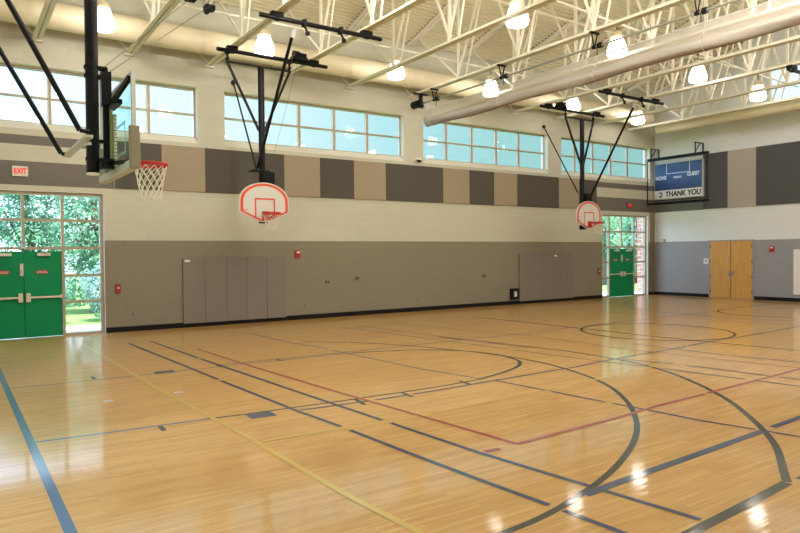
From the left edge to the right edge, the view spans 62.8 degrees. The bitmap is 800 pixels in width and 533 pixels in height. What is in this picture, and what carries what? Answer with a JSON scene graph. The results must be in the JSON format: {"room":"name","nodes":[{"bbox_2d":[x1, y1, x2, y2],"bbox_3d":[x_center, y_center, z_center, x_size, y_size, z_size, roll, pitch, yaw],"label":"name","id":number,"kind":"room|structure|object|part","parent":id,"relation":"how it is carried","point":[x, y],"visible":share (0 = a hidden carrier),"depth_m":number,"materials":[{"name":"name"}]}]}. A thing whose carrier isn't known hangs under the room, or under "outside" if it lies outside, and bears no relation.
{"room":"sports hall","nodes":[
{"label":"sports hall","id":0,"kind":"room"},
{"bbox_2d":[0,0,654,329],"bbox_3d":[-0.056,-3.122,22.597,29.240,9.390,0.320,-1,1,-34],"label":"wall","id":1,"kind":"structure","parent":0,"point":[400,252],"depth_m":20.76,"materials":[{"name":"beige paint"}]},
{"bbox_2d":[12,166,27,176],"bbox_3d":[-9.325,-2.339,16.085,0.340,0.250,0.060,-1,1,-34],"label":"exit sign","id":2,"kind":"object","parent":1,"relation":"attached to","point":[22,171],"visible":1,"depth_m":16.06,"materials":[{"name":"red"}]},
{"bbox_2d":[0,190,104,335],"bbox_3d":[-9.368,-0.048,16.315,3.640,3.670,0.120,-1,1,-34],"label":"window","id":3,"kind":"structure","parent":1,"relation":"in","point":[22,219],"depth_m":16.78,"materials":[{"name":"beige metal"}]},
{"bbox_2d":[0,251,62,338],"bbox_3d":[-9.308,0.699,16.238,1.728,2.155,0.265,-1,1,-34],"label":"door","id":4,"kind":"structure","parent":3,"relation":"attached to","point":[30,281],"depth_m":16.37,"materials":[{"name":"green paint"}]},
{"bbox_2d":[0,63,195,137],"bbox_3d":[-8.481,-4.300,16.964,6.320,1.430,0.090,-1,1,-34],"label":"window","id":5,"kind":"structure","parent":1,"relation":"in","point":[47,98],"depth_m":17.32,"materials":[{"name":"beige metal"}]},
{"bbox_2d":[115,283,120,293],"bbox_3d":[-7.474,0.578,17.375,0.150,0.280,0.068,-1,1,-34],"label":"alarm pull station","id":6,"kind":"object","parent":1,"relation":"attached to","point":[117,285],"visible":1,"depth_m":17.36,"materials":[{"name":"red plastic"}]},
{"bbox_2d":[115,141,161,189],"bbox_3d":[-7.039,-2.707,17.637,1.192,1.250,0.048,-1,1,-34],"label":"acoustic panel","id":7,"kind":"object","parent":1,"relation":"attached to","point":[148,152],"visible":0.46,"depth_m":17.67,"materials":[{"name":"grey fabric"}]},
{"bbox_2d":[161,145,204,191],"bbox_3d":[-6.046,-2.730,18.311,1.192,1.250,0.048,-1,1,-34],"label":"acoustic panel","id":8,"kind":"object","parent":1,"relation":"attached to","point":[185,171],"visible":0.9,"depth_m":18.29,"materials":[{"name":"beige fabric"}]},
{"bbox_2d":[182,258,205,323],"bbox_3d":[-5.816,0.683,18.497,0.614,1.855,0.078,-1,1,-34],"label":"pad","id":9,"kind":"object","parent":1,"relation":"attached to","point":[193,269],"visible":1,"depth_m":18.46,"materials":[{"name":"grey fabric"}]},
{"bbox_2d":[205,257,226,321],"bbox_3d":[-5.300,0.671,18.849,0.624,1.855,0.075,-1,1,-34],"label":"pad","id":10,"kind":"object","parent":1,"relation":"attached to","point":[215,268],"visible":1,"depth_m":18.81,"materials":[{"name":"beige plastic"}]},
{"bbox_2d":[226,257,247,320],"bbox_3d":[-4.782,0.659,19.200,0.614,1.855,0.075,-1,1,-34],"label":"pad","id":11,"kind":"object","parent":1,"relation":"attached to","point":[236,267],"visible":1,"depth_m":19.16,"materials":[{"name":"grey fabric"}]},
{"bbox_2d":[205,148,283,193],"bbox_3d":[-4.549,-2.764,19.327,2.412,1.250,0.048,-1,1,-34],"label":"acoustic panel","id":12,"kind":"object","parent":1,"relation":"attached to","point":[226,171],"visible":0.76,"depth_m":19.11,"materials":[{"name":"grey fabric"}]},
{"bbox_2d":[246,257,266,319],"bbox_3d":[-4.269,0.647,19.548,0.614,1.855,0.075,-1,1,-34],"label":"pad","id":13,"kind":"object","parent":1,"relation":"attached to","point":[256,266],"visible":1,"depth_m":19.51,"materials":[{"name":"grey fabric"}]},
{"bbox_2d":[266,257,285,317],"bbox_3d":[-3.756,0.635,19.896,0.614,1.855,0.075,-1,1,-34],"label":"pad","id":14,"kind":"object","parent":1,"relation":"attached to","point":[276,266],"visible":1,"depth_m":19.86,"materials":[{"name":"grey fabric"}]},
{"bbox_2d":[295,250,299,257],"bbox_3d":[-3.163,-0.381,20.279,0.170,0.240,0.085,-1,1,-34],"label":"fire alarm","id":15,"kind":"object","parent":1,"relation":"attached to","point":[297,252],"visible":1,"depth_m":20.25,"materials":[{"name":"red plastic"}]},
{"bbox_2d":[284,155,319,196],"bbox_3d":[-3.039,-2.799,20.351,1.222,1.250,0.048,-1,1,-34],"label":"acoustic panel","id":16,"kind":"object","parent":1,"relation":"attached to","point":[301,173],"visible":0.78,"depth_m":20.33,"materials":[{"name":"beige fabric"}]},
{"bbox_2d":[224,93,400,155],"bbox_3d":[-2.611,-4.435,20.948,6.310,1.430,0.090,-1,1,-34],"label":"window","id":17,"kind":"structure","parent":1,"relation":"in","point":[297,126],"depth_m":21.21,"materials":[{"name":"beige metal"}]},
{"bbox_2d":[0,189,647,332],"bbox_3d":[0.298,-0.268,22.742,26.900,3.670,0.100,-1,1,-34],"label":"trim","id":18,"kind":"structure","parent":1,"relation":"attached to","point":[0,189],"depth_m":17.29,"materials":[{"name":"white"}]},
{"bbox_2d":[0,61,649,178],"bbox_3d":[0.238,-4.513,22.705,27.200,1.400,0.200,-1,1,-34],"label":"trim","id":19,"kind":"structure","parent":1,"relation":"attached to","point":[12,63],"depth_m":21.75,"materials":[{"name":"beige paint"}]},
{"bbox_2d":[320,158,353,198],"bbox_3d":[-2.021,-2.822,21.042,1.222,1.250,0.048,-1,1,-34],"label":"acoustic panel","id":20,"kind":"object","parent":1,"relation":"attached to","point":[336,175],"visible":1,"depth_m":21.01,"materials":[{"name":"grey fabric"}]},
{"bbox_2d":[354,160,385,199],"bbox_3d":[-0.999,-2.846,21.735,1.232,1.250,0.048,-1,1,-34],"label":"acoustic panel","id":21,"kind":"object","parent":1,"relation":"attached to","point":[369,177],"visible":1,"depth_m":21.71,"materials":[{"name":"beige fabric"}]},
{"bbox_2d":[106,292,654,332],"bbox_3d":[0.087,1.504,22.544,28.600,0.140,0.030,-1,1,-34],"label":"baseboard","id":22,"kind":"structure","parent":1,"relation":"attached to","point":[383,311],"depth_m":21.08,"materials":[{"name":"black rubber"}]},
{"bbox_2d":[386,163,442,202],"bbox_3d":[0.523,-2.881,22.768,2.432,1.250,0.048,-1,1,-34],"label":"acoustic panel","id":23,"kind":"object","parent":1,"relation":"attached to","point":[413,183],"visible":1,"depth_m":22.72,"materials":[{"name":"grey fabric"}]},
{"bbox_2d":[443,168,469,203],"bbox_3d":[2.041,-2.916,23.799,1.222,1.250,0.048,-1,1,-34],"label":"acoustic panel","id":24,"kind":"object","parent":1,"relation":"attached to","point":[456,185],"visible":1,"depth_m":23.77,"materials":[{"name":"beige fabric"}]},
{"bbox_2d":[469,170,493,204],"bbox_3d":[3.050,-2.939,24.483,1.202,1.250,0.048,-1,1,-34],"label":"acoustic panel","id":25,"kind":"object","parent":1,"relation":"attached to","point":[481,182],"visible":1,"depth_m":24.45,"materials":[{"name":"grey fabric"}]},
{"bbox_2d":[423,119,543,168],"bbox_3d":[3.263,-4.571,24.934,6.250,1.430,0.090,-1,1,-34],"label":"window","id":26,"kind":"structure","parent":1,"relation":"in","point":[445,142],"depth_m":25.05,"materials":[{"name":"beige metal"}]},
{"bbox_2d":[494,172,516,205],"bbox_3d":[4.047,-2.962,25.160,1.192,1.250,0.048,-1,1,-34],"label":"acoustic panel","id":27,"kind":"object","parent":1,"relation":"attached to","point":[505,184],"visible":1,"depth_m":25.13,"materials":[{"name":"beige fabric"}]},
{"bbox_2d":[510,288,518,299],"bbox_3d":[4.451,1.065,25.431,0.380,0.420,0.145,-1,1,-34],"label":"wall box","id":28,"kind":"object","parent":1,"relation":"attached to","point":[514,293],"visible":1,"depth_m":25.36,"materials":[{"name":"black plastic"}]},
{"bbox_2d":[519,254,532,300],"bbox_3d":[4.951,0.435,25.805,0.684,1.855,0.075,-1,1,-34],"label":"pad","id":29,"kind":"object","parent":1,"relation":"attached to","point":[525,260],"visible":1,"depth_m":25.75,"materials":[{"name":"beige plastic"}]},
{"bbox_2d":[532,254,542,299],"bbox_3d":[5.489,0.422,26.170,0.604,1.855,0.075,-1,1,-34],"label":"pad","id":30,"kind":"object","parent":1,"relation":"attached to","point":[537,259],"visible":1,"depth_m":26.12,"materials":[{"name":"fabric"}]},
{"bbox_2d":[517,174,558,207],"bbox_3d":[5.516,-2.996,26.156,2.342,1.250,0.048,-1,1,-34],"label":"acoustic panel","id":31,"kind":"object","parent":1,"relation":"attached to","point":[532,190],"visible":1,"depth_m":26.11,"materials":[{"name":"grey fabric"}]},
{"bbox_2d":[543,254,553,299],"bbox_3d":[5.981,0.411,26.504,0.574,1.855,0.075,-1,1,-34],"label":"pad","id":32,"kind":"object","parent":1,"relation":"attached to","point":[548,293],"visible":1,"depth_m":26.46,"materials":[{"name":"grey fabric"}]},
{"bbox_2d":[553,254,563,298],"bbox_3d":[6.466,0.400,26.831,0.584,1.855,0.078,-1,1,-34],"label":"pad","id":33,"kind":"object","parent":1,"relation":"attached to","point":[557,258],"visible":1,"depth_m":26.78,"materials":[{"name":"fabric"}]},
{"bbox_2d":[563,253,572,297],"bbox_3d":[6.949,0.389,27.160,0.574,1.855,0.075,-1,1,-34],"label":"pad","id":34,"kind":"object","parent":1,"relation":"attached to","point":[567,258],"visible":1,"depth_m":27.12,"materials":[{"name":"grey fabric"}]},
{"bbox_2d":[559,177,578,208],"bbox_3d":[6.992,-3.030,27.159,1.212,1.250,0.048,-1,1,-34],"label":"acoustic panel","id":35,"kind":"object","parent":1,"relation":"attached to","point":[568,195],"visible":0.78,"depth_m":27.12,"materials":[{"name":"beige fabric"}]},
{"bbox_2d":[579,179,596,204],"bbox_3d":[7.965,-3.052,27.818,1.122,1.250,0.048,-1,1,-34],"label":"acoustic panel","id":36,"kind":"object","parent":1,"relation":"attached to","point":[589,184],"visible":0.5,"depth_m":27.89,"materials":[{"name":"grey fabric"}]},
{"bbox_2d":[561,137,645,178],"bbox_3d":[8.943,-4.701,28.788,5.960,1.430,0.090,-1,1,-34],"label":"window","id":37,"kind":"structure","parent":1,"relation":"in","point":[573,156],"depth_m":28.98,"materials":[{"name":"beige metal"}]},
{"bbox_2d":[602,214,645,297],"bbox_3d":[10.032,-0.489,29.481,3.180,3.660,0.120,-1,1,-34],"label":"window","id":38,"kind":"structure","parent":1,"relation":"in","point":[608,231],"depth_m":29.76,"materials":[{"name":"beige metal"}]},
{"bbox_2d":[610,249,633,296],"bbox_3d":[9.975,0.268,29.323,1.703,2.130,0.265,-1,1,-34],"label":"door","id":39,"kind":"structure","parent":38,"relation":"attached to","point":[621,260],"depth_m":29.37,"materials":[{"name":"green paint"}]},
{"bbox_2d":[626,202,631,207],"bbox_3d":[10.299,-2.741,29.402,0.360,0.260,0.061,-1,1,-34],"label":"exit sign","id":40,"kind":"object","parent":1,"relation":"attached to","point":[628,204],"visible":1,"depth_m":29.33,"materials":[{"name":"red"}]},
{"bbox_2d":[650,213,651,291],"bbox_3d":[11.632,-0.636,30.324,0.100,3.670,0.080,-1,1,-34],"label":"conduit pipe","id":41,"kind":"object","parent":1,"relation":"attached to","point":[651,213],"visible":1,"depth_m":30.29,"materials":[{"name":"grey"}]},
{"bbox_2d":[652,213,654,291],"bbox_3d":[11.781,-0.640,30.425,0.100,3.670,0.080,-1,1,-34],"label":"conduit pipe","id":42,"kind":"object","parent":1,"relation":"attached to","point":[653,229],"visible":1,"depth_m":30.39,"materials":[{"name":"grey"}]},
{"bbox_2d":[0,294,799,532],"bbox_3d":[6.022,1.746,13.806,29.240,0.126,21.480,-1,1,-34],"label":"floor","id":43,"kind":"structure","parent":0,"point":[655,413],"depth_m":7.73,"materials":[{"name":"brown wood"}]},
{"bbox_2d":[213,0,771,93],"bbox_3d":[5.872,-9.200,13.656,29.240,3.242,21.640,-1,1,-34],"label":"ceiling","id":44,"kind":"structure","parent":0,"point":[498,47],"depth_m":22.58,"materials":[{"name":"beige metal"}]},
{"bbox_2d":[25,0,57,42],"bbox_3d":[-3.333,-7.922,7.423,0.698,4.930,21.025,-1,1,-34],"label":"roof truss","id":45,"kind":"object","parent":44,"relation":"hanging from","point":[49,5],"visible":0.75,"depth_m":15.00,"materials":[{"name":"beige metal"}]},
{"bbox_2d":[0,0,215,200],"bbox_3d":[-4.239,-3.256,10.207,3.205,4.593,7.134,0,1,26],"label":"basketball hoop","id":46,"kind":"object","parent":45,"relation":"hanging from","point":[101,162],"visible":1,"depth_m":8.92,"materials":[{"name":"black paint"}]},
{"bbox_3d":[-4.018,-1.918,9.286,0.052,1.185,2.200,-1,1,-34],"label":"board frame","id":47,"kind":"part","parent":46,"relation":"part of","materials":[{"name":"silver metal"}]},
{"bbox_2d":[117,0,180,56],"bbox_3d":[-1.538,-7.963,8.641,0.698,4.930,21.025,-1,1,-34],"label":"roof truss","id":48,"kind":"object","parent":44,"relation":"hanging from","point":[170,5],"visible":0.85,"depth_m":15.29,"materials":[{"name":"beige metal"}]},
{"bbox_2d":[199,0,300,68],"bbox_3d":[0.225,-8.003,9.837,0.698,4.930,21.025,-1,1,-34],"label":"roof truss","id":49,"kind":"object","parent":44,"relation":"hanging from","point":[286,5],"visible":0.87,"depth_m":16.30,"materials":[{"name":"beige metal"}]},
{"bbox_2d":[555,0,798,87],"bbox_3d":[3.982,-6.605,16.451,28.541,0.059,0.322,-1,1,-37],"label":"conduit","id":50,"kind":"object","parent":49,"relation":"attached to","point":[557,1],"visible":0.66,"depth_m":18.47,"materials":[{"name":"beige metal"}]},
{"bbox_2d":[506,0,528,28],"bbox_3d":[2.754,-6.093,15.399,0.536,0.891,0.536,-1,1,-34],"label":"pendant lamp","id":51,"kind":"object","parent":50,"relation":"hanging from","point":[522,21],"visible":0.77,"depth_m":15.25,"materials":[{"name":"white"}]},
{"bbox_2d":[607,27,625,51],"bbox_3d":[5.923,-6.173,17.888,0.536,0.891,0.536,-1,1,-34],"label":"pendant lamp","id":52,"kind":"object","parent":50,"relation":"hanging from","point":[618,44],"visible":0.58,"depth_m":17.73,"materials":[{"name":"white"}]},
{"bbox_2d":[689,54,706,83],"bbox_3d":[9.410,-6.261,20.690,0.536,0.891,0.536,-1,1,-34],"label":"pendant lamp","id":53,"kind":"object","parent":50,"relation":"hanging from","point":[698,74],"visible":0.8,"depth_m":20.52,"materials":[{"name":"white"}]},
{"bbox_2d":[750,75,766,101],"bbox_3d":[12.719,-6.344,23.274,0.536,0.891,0.536,-1,1,-34],"label":"pendant lamp","id":54,"kind":"object","parent":50,"relation":"hanging from","point":[759,96],"visible":0.91,"depth_m":23.13,"materials":[{"name":"white"}]},
{"bbox_2d":[273,0,426,79],"bbox_3d":[2.086,-8.046,11.100,0.698,4.930,21.025,-1,1,-34],"label":"roof truss","id":55,"kind":"object","parent":44,"relation":"hanging from","point":[410,5],"visible":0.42,"depth_m":16.93,"materials":[{"name":"beige metal"}]},
{"bbox_2d":[216,10,381,229],"bbox_3d":[-3.117,-3.411,17.293,3.150,4.939,5.012,-1,1,-34],"label":"basketball hoop","id":56,"kind":"object","parent":55,"relation":"hanging from","point":[263,201],"visible":1,"depth_m":17.12,"materials":[{"name":"black paint"}]},
{"bbox_2d":[341,0,556,89],"bbox_3d":[4.030,-8.091,12.420,0.698,4.930,21.025,-1,1,-34],"label":"roof truss","id":57,"kind":"object","parent":44,"relation":"hanging from","point":[523,10],"visible":0.78,"depth_m":17.38,"materials":[{"name":"beige metal"}]},
{"bbox_2d":[404,0,690,98],"bbox_3d":[6.049,-8.137,13.790,0.698,4.930,21.025,-1,1,-34],"label":"roof truss","id":58,"kind":"object","parent":44,"relation":"hanging from","point":[595,8],"visible":0.91,"depth_m":18.30,"materials":[{"name":"beige metal"}]},
{"bbox_2d":[410,0,739,108],"bbox_3d":[6.254,-5.422,13.934,0.560,0.610,20.350,-1,1,-34],"label":"winch","id":59,"kind":"object","parent":58,"relation":"hanging from","point":[419,103],"visible":1,"depth_m":16.58,"materials":[{"name":"black paint"}]},
{"bbox_3d":[0.628,-5.476,22.178,0.409,0.258,0.390,-1,1,-34],"label":"motor","id":60,"kind":"part","parent":59,"relation":"part of","materials":[{"name":"black metal"}]},
{"bbox_2d":[422,0,799,126],"bbox_3d":[6.367,-4.811,13.717,0.376,0.648,20.050,-1,1,-34],"label":"air duct","id":61,"kind":"object","parent":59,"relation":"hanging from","point":[772,16],"visible":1,"depth_m":15.00,"materials":[{"name":"beige metal"}]},
{"bbox_2d":[493,0,765,75],"bbox_3d":[4.238,-7.298,18.978,25.040,0.043,0.043,-1,1,-34],"label":"rod","id":62,"kind":"object","parent":58,"relation":"attached to","point":[493,0],"visible":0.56,"depth_m":19.61,"materials":[{"name":"beige paint"}]},
{"bbox_2d":[458,0,770,98],"bbox_3d":[8.018,-8.183,15.126,0.698,4.930,21.025,-1,1,-34],"label":"roof truss","id":63,"kind":"object","parent":44,"relation":"hanging from","point":[750,3],"visible":0.37,"depth_m":20.04,"materials":[{"name":"beige metal"}]},
{"bbox_2d":[509,0,799,114],"bbox_3d":[10.086,-8.230,16.529,0.698,4.930,21.025,-1,1,-34],"label":"roof truss","id":64,"kind":"object","parent":44,"relation":"hanging from","point":[567,25],"visible":0.63,"depth_m":20.92,"materials":[{"name":"beige metal"}]},
{"bbox_2d":[551,0,799,120],"bbox_3d":[12.072,-8.276,17.877,0.698,4.930,21.025,-1,1,-34],"label":"roof truss","id":65,"kind":"object","parent":44,"relation":"hanging from","point":[749,64],"visible":0.46,"depth_m":22.30,"materials":[{"name":"beige metal"}]},
{"bbox_2d":[147,0,680,111],"bbox_3d":[0.960,-6.664,20.898,28.505,0.059,0.413,-1,1,-35],"label":"conduit","id":66,"kind":"object","parent":65,"relation":"attached to","point":[164,2],"visible":0.53,"depth_m":19.10,"materials":[{"name":"beige metal"}]},
{"bbox_2d":[97,0,115,32],"bbox_3d":[-6.989,-6.000,15.422,0.536,0.891,0.536,-1,1,-34],"label":"pendant lamp","id":67,"kind":"object","parent":66,"relation":"hanging from","point":[106,23],"visible":0.8,"depth_m":15.28,"materials":[{"name":"beige"}]},
{"bbox_2d":[254,28,274,55],"bbox_3d":[-3.618,-6.073,17.468,0.536,0.891,0.536,-1,1,-34],"label":"pendant lamp","id":68,"kind":"object","parent":66,"relation":"hanging from","point":[264,45],"visible":0.77,"depth_m":17.30,"materials":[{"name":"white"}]},
{"bbox_2d":[387,55,404,79],"bbox_3d":[-0.124,-6.155,19.924,0.536,0.891,0.536,-1,1,-34],"label":"pendant lamp","id":69,"kind":"object","parent":66,"relation":"hanging from","point":[398,74],"visible":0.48,"depth_m":19.76,"materials":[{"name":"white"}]},
{"bbox_2d":[483,71,497,90],"bbox_3d":[3.079,-6.231,22.218,0.536,0.891,0.536,-1,1,-34],"label":"pendant lamp","id":70,"kind":"object","parent":66,"relation":"hanging from","point":[493,84],"visible":0.47,"depth_m":22.06,"materials":[{"name":"white"}]},
{"bbox_2d":[566,92,579,110],"bbox_3d":[6.525,-6.314,24.726,0.536,0.891,0.536,-1,1,-34],"label":"pendant lamp","id":71,"kind":"object","parent":66,"relation":"hanging from","point":[573,104],"visible":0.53,"depth_m":24.54,"materials":[{"name":"white"}]},
{"bbox_2d":[631,103,644,124],"bbox_3d":[9.953,-6.399,27.402,0.536,0.891,0.536,-1,1,-34],"label":"pendant lamp","id":72,"kind":"object","parent":66,"relation":"hanging from","point":[638,120],"visible":0.9,"depth_m":27.25,"materials":[{"name":"white"}]},
{"bbox_2d":[590,0,799,126],"bbox_3d":[13.991,-8.320,19.179,0.698,4.930,21.025,-1,1,-34],"label":"roof truss","id":73,"kind":"object","parent":44,"relation":"hanging from","point":[710,92],"visible":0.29,"depth_m":23.63,"materials":[{"name":"beige metal"}]},
{"bbox_2d":[786,64,799,73],"bbox_3d":[13.476,-5.830,20.555,5.200,0.193,0.160,-1,1,-34],"label":"pipe","id":74,"kind":"object","parent":73,"relation":"hanging from","point":[791,68],"visible":1,"depth_m":19.15,"materials":[{"name":"black metal"}]},
{"bbox_2d":[626,26,799,131],"bbox_3d":[15.919,-8.365,20.487,0.698,4.930,21.025,-1,1,-34],"label":"roof truss","id":75,"kind":"object","parent":44,"relation":"hanging from","point":[746,97],"visible":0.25,"depth_m":25.90,"materials":[{"name":"beige metal"}]},
{"bbox_2d":[649,25,799,135],"bbox_3d":[17.383,-8.398,21.481,0.698,4.930,21.025,-1,1,-34],"label":"roof truss","id":76,"kind":"object","parent":44,"relation":"hanging from","point":[736,48],"visible":0.38,"depth_m":27.22,"materials":[{"name":"beige metal"}]},
{"bbox_2d":[540,88,663,234],"bbox_3d":[6.763,-3.645,24.323,3.520,4.939,4.472,-1,1,-34],"label":"basketball hoop","id":77,"kind":"object","parent":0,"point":[588,213],"visible":1,"depth_m":24.45,"materials":[{"name":"black paint"}]},
{"bbox_2d":[655,25,799,298],"bbox_3d":[17.942,-4.790,21.776,0.320,12.412,21.420,-1,1,-34],"label":"wall","id":78,"kind":"structure","parent":0,"point":[687,229],"depth_m":27.65,"materials":[{"name":"grey paint"}]},
{"bbox_2d":[647,142,708,205],"bbox_3d":[12.423,-4.074,29.002,0.735,2.600,2.910,-1,1,-34],"label":"guard","id":79,"kind":"object","parent":78,"relation":"attached to","point":[703,152],"visible":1,"depth_m":28.69,"materials":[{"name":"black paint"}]},
{"bbox_3d":[12.155,-2.948,28.834,0.020,0.020,2.880,-1,1,-34],"label":"rail","id":80,"kind":"part","parent":79,"relation":"part of","materials":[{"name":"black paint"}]},
{"bbox_2d":[654,159,703,199],"bbox_3d":[12.469,-3.871,29.344,0.152,1.620,2.370,-1,1,-34],"label":"scoreboard","id":81,"kind":"object","parent":78,"relation":"attached to","point":[682,179],"visible":1,"depth_m":29.22,"materials":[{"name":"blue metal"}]},
{"bbox_2d":[703,151,727,208],"bbox_3d":[13.494,-3.675,28.036,0.048,2.380,1.082,-1,1,-34],"label":"acoustic panel","id":82,"kind":"object","parent":78,"relation":"attached to","point":[718,161],"visible":0.78,"depth_m":27.97,"materials":[{"name":"grey fabric"}]},
{"bbox_2d":[655,291,799,301],"bbox_3d":[17.794,1.347,21.890,0.030,0.140,21.000,-1,1,-34],"label":"baseboard","id":83,"kind":"structure","parent":78,"relation":"attached to","point":[656,292],"depth_m":28.40,"materials":[{"name":"black rubber"}]},
{"bbox_2d":[709,239,753,299],"bbox_3d":[13.886,0.112,27.548,0.097,2.460,1.920,-1,1,-34],"label":"door","id":84,"kind":"structure","parent":78,"relation":"in","point":[731,262],"depth_m":27.52,"materials":[{"name":"brown wood"}]},
{"bbox_2d":[728,147,755,207],"bbox_3d":[14.135,-3.662,27.093,0.048,2.380,1.182,-1,1,-34],"label":"acoustic panel","id":85,"kind":"object","parent":78,"relation":"attached to","point":[741,162],"visible":1,"depth_m":27.06,"materials":[{"name":"beige fabric"}]},
{"bbox_2d":[769,246,773,251],"bbox_3d":[14.826,-0.699,26.145,0.085,0.240,0.170,-1,1,-34],"label":"fire alarm","id":86,"kind":"object","parent":78,"relation":"attached to","point":[771,248],"visible":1,"depth_m":26.14,"materials":[{"name":"red plastic"}]},
{"bbox_2d":[756,141,799,205],"bbox_3d":[15.143,-3.643,25.608,0.048,2.380,2.392,-1,1,-34],"label":"acoustic panel","id":87,"kind":"object","parent":78,"relation":"attached to","point":[777,165],"visible":1,"depth_m":25.87,"materials":[{"name":"grey fabric"}]},
{"bbox_2d":[770,71,791,100],"bbox_3d":[15.551,-7.179,25.191,0.090,1.400,2.570,-1,1,-34],"label":"window","id":88,"kind":"structure","parent":78,"relation":"in","point":[771,71],"depth_m":26.20,"materials":[{"name":"white metal"}]},
{"bbox_3d":[15.551,-7.179,25.191,0.090,1.400,2.570,-1,1,-34],"label":"frame","id":89,"kind":"part","parent":88,"relation":"part of","materials":[{"name":"white metal"}]},
{"bbox_2d":[793,249,799,294],"bbox_3d":[15.651,0.215,25.001,0.040,1.780,1.220,-1,1,-34],"label":"board","id":90,"kind":"object","parent":78,"relation":"attached to","point":[796,252],"visible":1,"depth_m":25.40,"materials":[{"name":"white plastic"}]},
{"bbox_3d":[15.650,0.215,25.000,0.039,1.780,1.220,-1,1,-34],"label":"frame","id":91,"kind":"part","parent":90,"relation":"part of","materials":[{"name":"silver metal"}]},
{"bbox_3d":[11.919,-2.903,4.959,28.600,9.420,0.320,-1,1,-34],"label":"wall","id":92,"kind":"structure","parent":0,"visible":0},
{"bbox_2d":[655,99,799,133],"bbox_3d":[16.929,-5.890,20.541,0.411,0.411,19.900,-1,1,-34],"label":"air duct","id":93,"kind":"object","parent":92,"relation":"attached to","point":[793,105],"visible":0.83,"depth_m":25.90,"materials":[{"name":"beige metal"}]},
{"bbox_3d":[-5.956,-4.239,5.498,0.320,12.412,21.320,-1,1,-34],"label":"wall","id":94,"kind":"structure","parent":0,"visible":0},
{"bbox_2d":[0,0,653,125],"bbox_3d":[-0.227,-6.285,21.496,27.200,0.670,0.670,-1,1,-34],"label":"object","id":95,"kind":"object","parent":94,"relation":"attached to","point":[65,17],"visible":0.62,"depth_m":18.35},
{"label":"outside","id":96,"kind":"structure","parent":0,"visible":0},
{"bbox_2d":[66,273,636,326],"bbox_3d":[6.662,1.374,34.760,170.000,0.110,130.000,-1,1,-34],"label":"ground","id":97,"kind":"structure","parent":96,"point":[75,316],"depth_m":23.39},
{"bbox_2d":[0,194,77,297],"bbox_3d":[-15.160,-1.652,26.670,4.186,6.800,4.202,-1,1,-34],"label":"tree","id":98,"kind":"object","parent":97,"relation":"on","point":[34,232],"visible":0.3,"depth_m":26.00,"materials":[{"name":"green plant"}]},
{"bbox_2d":[65,272,73,303],"bbox_3d":[-10.906,0.835,20.072,1.680,1.960,1.739,-1,1,-34],"label":"shrub","id":99,"kind":"object","parent":97,"relation":"on","point":[66,279],"visible":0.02,"depth_m":20.32,"materials":[{"name":"green plant"}]},
{"bbox_2d":[47,196,99,312],"bbox_3d":[-11.167,-1.234,24.613,3.508,5.971,3.311,-1,1,-21],"label":"tree","id":100,"kind":"object","parent":97,"relation":"on","point":[89,236],"visible":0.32,"depth_m":23.89,"materials":[{"name":"green plant"}]},
{"bbox_2d":[78,261,99,318],"bbox_3d":[-9.458,0.728,21.411,1.909,2.095,1.922,-1,1,-34],"label":"shrub","id":101,"kind":"object","parent":97,"relation":"on","point":[90,290],"visible":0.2,"depth_m":20.89,"materials":[{"name":"green plant"}]},
{"bbox_2d":[0,290,641,339],"bbox_3d":[3.217,1.541,26.483,115.000,0.090,2.630,-1,1,-34],"label":"path","id":102,"kind":"structure","parent":97,"relation":"on","point":[84,327],"depth_m":18.69,"materials":[{"name":"concrete"}]},
{"bbox_2d":[637,218,641,291],"bbox_3d":[12.714,-1.506,33.331,1.800,5.550,0.420,-1,1,-34],"label":"brick pier","id":103,"kind":"structure","parent":102,"relation":"on","point":[639,220],"depth_m":32.89,"materials":[{"name":"brick"}]},
{"bbox_2d":[602,216,627,284],"bbox_3d":[12.700,-1.761,40.678,2.795,5.933,2.704,-1,1,-34],"label":"tree","id":104,"kind":"object","parent":97,"relation":"on","point":[613,227],"visible":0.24,"depth_m":40.34,"materials":[{"name":"green plant"}]},
{"bbox_3d":[12.682,-2.579,40.662,2.769,4.297,2.683,-1,1,-34],"label":"crown","id":105,"kind":"part","parent":104,"relation":"part of","materials":[{"name":"green plant"}]},
{"bbox_2d":[606,217,636,282],"bbox_3d":[15.431,-1.954,42.726,3.413,6.183,3.578,-1,1,-34],"label":"tree","id":106,"kind":"object","parent":97,"relation":"on","point":[625,228],"visible":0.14,"depth_m":42.35,"materials":[{"name":"green plant"}]}
]}

